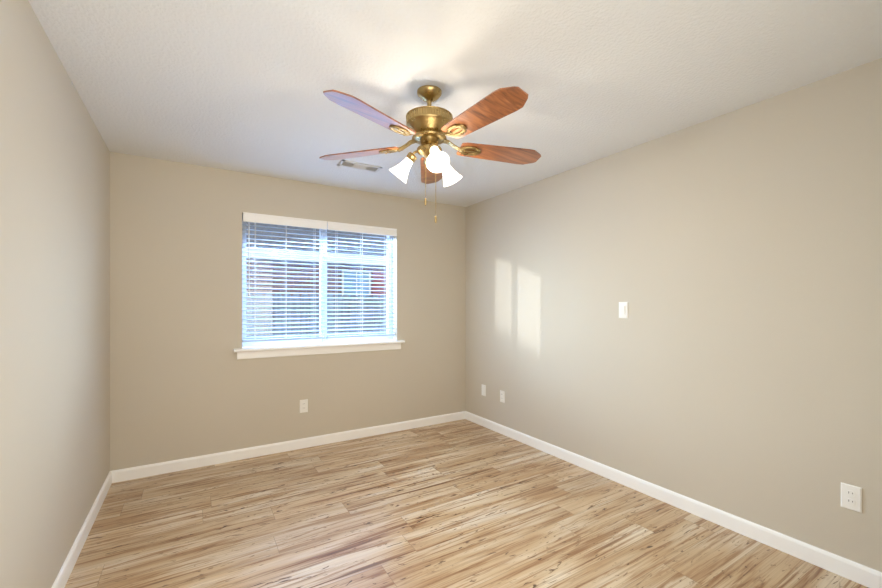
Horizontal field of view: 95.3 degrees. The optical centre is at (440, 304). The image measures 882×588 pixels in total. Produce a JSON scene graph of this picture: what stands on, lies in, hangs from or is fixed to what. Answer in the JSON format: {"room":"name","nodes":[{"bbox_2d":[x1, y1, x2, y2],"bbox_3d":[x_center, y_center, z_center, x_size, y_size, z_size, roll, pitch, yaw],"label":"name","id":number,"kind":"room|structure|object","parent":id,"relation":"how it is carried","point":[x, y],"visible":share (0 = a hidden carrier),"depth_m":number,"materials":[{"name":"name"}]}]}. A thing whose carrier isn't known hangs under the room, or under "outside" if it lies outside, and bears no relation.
{"room":"empty bedroom","nodes":[
{"label":"empty bedroom","id":0,"kind":"room"},
{"bbox_2d":[0,0,109,587],"bbox_3d":[-1.456,0.090,1.158,0.220,2.440,4.540,0,0,-32],"label":"wall","id":1,"kind":"structure","parent":0,"point":[54,310],"depth_m":1.69,"materials":[{"name":"beige paint"}]},
{"bbox_2d":[51,471,114,587],"bbox_3d":[-1.356,1.266,1.219,0.014,0.088,4.100,0,0,-32],"label":"baseboard","id":2,"kind":"structure","parent":1,"relation":"attached to","point":[67,567],"depth_m":2.17,"materials":[{"name":"white wood"}]},
{"bbox_2d":[110,152,465,470],"bbox_3d":[-1.136,0.090,3.894,3.200,2.440,0.220,0,0,-32],"label":"wall","id":3,"kind":"structure","parent":0,"point":[185,382],"depth_m":3.38,"materials":[{"name":"beige paint"}]},
{"bbox_2d":[113,411,462,482],"bbox_3d":[-1.070,1.266,3.797,3.150,0.088,0.014,0,0,-32],"label":"baseboard","id":4,"kind":"structure","parent":3,"relation":"attached to","point":[125,474],"depth_m":3.53,"materials":[{"name":"white wood"}]},
{"bbox_2d":[300,399,307,412],"bbox_3d":[-1.258,0.927,3.686,0.072,0.118,0.012,0,0,-32],"label":"electrical outlet","id":5,"kind":"object","parent":3,"relation":"attached to","point":[303,406],"visible":1,"depth_m":3.68,"materials":[{"name":"white plastic"}]},
{"bbox_2d":[242,220,392,346],"bbox_3d":[-1.146,-0.210,3.915,1.448,1.160,0.074,0,0,-32],"label":"window","id":6,"kind":"structure","parent":3,"relation":"in","point":[285,342],"depth_m":3.88,"materials":[{"name":"white plastic"}]},
{"bbox_2d":[242,214,394,341],"bbox_3d":[-1.105,-0.235,3.848,1.432,1.110,0.055,0,0,-32],"label":"window blinds","id":7,"kind":"object","parent":6,"relation":"attached to","point":[306,338],"visible":0.85,"depth_m":3.79,"materials":[{"name":"white plastic"}]},
{"bbox_2d":[248,223,255,340],"bbox_3d":[-1.634,-0.215,3.499,0.040,1.050,0.086,0,0,13],"label":"blind cord","id":8,"kind":"object","parent":7,"relation":"attached to","point":[248,223],"depth_m":3.50,"materials":[{"name":"white fabric"}]},
{"bbox_2d":[286,226,286,338],"bbox_3d":[-1.408,-0.215,3.657,0.009,1.050,0.054,0,0,-32],"label":"blind cord","id":9,"kind":"object","parent":7,"relation":"attached to","point":[286,276],"depth_m":3.63,"materials":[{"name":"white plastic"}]},
{"bbox_2d":[243,212,396,235],"bbox_3d":[-1.072,-0.750,3.795,1.436,0.077,0.019,0,0,-32],"label":"blind valance","id":10,"kind":"object","parent":7,"relation":"attached to","point":[287,221],"visible":0.98,"depth_m":3.73,"materials":[{"name":"white plastic"}]},
{"bbox_2d":[335,231,335,335],"bbox_3d":[-1.012,-0.215,3.902,0.009,1.050,0.054,0,0,-32],"label":"blind cord","id":11,"kind":"object","parent":7,"relation":"attached to","point":[335,231],"depth_m":3.92,"materials":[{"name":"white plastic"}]},
{"bbox_2d":[362,233,362,335],"bbox_3d":[-0.794,-0.215,4.037,0.009,1.050,0.054,0,0,-32],"label":"blind cord","id":12,"kind":"object","parent":7,"relation":"attached to","point":[362,233],"depth_m":4.01,"materials":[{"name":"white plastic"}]},
{"bbox_2d":[390,253,390,293],"bbox_3d":[-0.558,-0.215,4.165,0.083,1.050,0.038,0,0,16],"label":"blind cord","id":13,"kind":"object","parent":7,"relation":"attached to","point":[390,253],"depth_m":4.17,"materials":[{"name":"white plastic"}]},
{"bbox_2d":[234,340,404,359],"bbox_3d":[-1.086,0.413,3.820,1.578,0.094,0.158,0,0,-32],"label":"window sill","id":14,"kind":"structure","parent":3,"relation":"attached to","point":[252,352],"depth_m":3.73,"materials":[{"name":"white wood"}]},
{"bbox_2d":[246,293,386,339],"bbox_3d":[-1.221,0.710,7.774,13.132,1.800,0.148,0,0,-32],"label":"fence","id":15,"kind":"object","parent":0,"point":[307,312],"depth_m":7.02,"materials":[{"name":"brown wood"}]},
{"bbox_2d":[246,260,386,338],"bbox_3d":[-12.878,0.230,8.443,32.000,2.760,5.500,0,0,-32],"label":"house","id":16,"kind":"structure","parent":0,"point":[293,278],"depth_m":10.74,"materials":[{"name":"brick"}]},
{"bbox_2d":[246,248,386,295],"bbox_3d":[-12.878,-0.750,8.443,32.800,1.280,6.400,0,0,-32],"label":"fascia","id":17,"kind":"object","parent":16,"relation":"attached to","point":[314,258],"depth_m":10.77,"materials":[{"name":"white paint"}]},
{"bbox_2d":[246,222,386,256],"bbox_3d":[-12.878,-2.515,8.443,32.800,2.250,6.400,0,0,-32],"label":"shingles","id":18,"kind":"object","parent":17,"relation":"on","point":[290,243],"depth_m":11.15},
{"bbox_2d":[372,271,386,296],"bbox_3d":[-1.833,-0.560,12.008,0.460,0.900,0.040,0,0,-32],"label":"shutters","id":19,"kind":"object","parent":16,"relation":"attached to","point":[377,281],"depth_m":11.98,"materials":[{"name":"red"}]},
{"bbox_2d":[28,0,881,206],"bbox_3d":[-0.001,-1.190,2.056,3.640,0.120,4.540,0,0,-32],"label":"ceiling","id":20,"kind":"structure","parent":0,"point":[238,85],"depth_m":1.94,"materials":[{"name":"white paint"}]},
{"bbox_2d":[337,160,381,172],"bbox_3d":[-0.658,-1.127,3.268,0.335,0.006,0.135,0,0,-32],"label":"ceiling vent","id":21,"kind":"object","parent":20,"relation":"in","point":[357,165],"visible":1,"depth_m":3.26,"materials":[{"name":"white metal"}]},
{"bbox_2d":[319,85,540,222],"bbox_3d":[-0.029,-0.777,2.102,1.270,0.705,1.238,0,0,-32],"label":"ceiling fan","id":22,"kind":"object","parent":20,"relation":"hanging from","point":[429,127],"visible":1,"depth_m":2.04,"materials":[{"name":"brown wood"}]},
{"bbox_2d":[64,419,867,587],"bbox_3d":[-0.001,1.370,2.056,3.640,0.120,4.540,0,0,-32],"label":"floor","id":23,"kind":"structure","parent":0,"point":[464,503],"depth_m":2.35,"materials":[{"name":"brown wood"}]},
{"bbox_2d":[466,58,881,571],"bbox_3d":[1.454,0.090,2.955,0.220,2.440,4.540,0,0,-32],"label":"wall","id":24,"kind":"structure","parent":0,"point":[731,363],"depth_m":2.42,"materials":[{"name":"beige paint"}]},
{"bbox_2d":[482,384,485,395],"bbox_3d":[0.467,0.922,4.353,0.021,0.118,0.072,0,0,-32],"label":"outlet plate","id":25,"kind":"object","parent":24,"relation":"attached to","point":[483,390],"visible":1,"depth_m":4.34,"materials":[{"name":"white plastic"}]},
{"bbox_2d":[500,390,504,402],"bbox_3d":[0.623,0.930,4.086,0.012,0.118,0.072,0,0,-32],"label":"electrical outlet","id":26,"kind":"object","parent":24,"relation":"attached to","point":[502,396],"visible":1,"depth_m":4.08,"materials":[{"name":"white plastic"}]},
{"bbox_2d":[619,302,627,317],"bbox_3d":[1.330,0.037,2.937,0.017,0.118,0.072,0,0,-32],"label":"rocker light switch","id":27,"kind":"object","parent":24,"relation":"attached to","point":[623,309],"visible":1,"depth_m":2.93,"materials":[{"name":"white plastic"}]},
{"bbox_2d":[463,411,881,587],"bbox_3d":[1.355,1.266,2.893,0.014,0.088,4.100,0,0,-32],"label":"baseboard","id":28,"kind":"structure","parent":24,"relation":"attached to","point":[866,576],"depth_m":2.41,"materials":[{"name":"white wood"}]},
{"bbox_2d":[841,482,861,512],"bbox_3d":[1.960,0.920,1.921,0.012,0.118,0.072,0,0,-32],"label":"electrical outlet","id":29,"kind":"object","parent":24,"relation":"attached to","point":[851,497],"visible":1,"depth_m":1.92,"materials":[{"name":"white plastic"}]},
{"label":"outside","id":30,"kind":"structure","parent":0,"visible":0},
{"bbox_2d":[344,272,368,296],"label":"window","id":31,"kind":"structure","parent":30,"point":[354,284],"depth_m":11.58,"materials":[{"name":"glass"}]}
]}

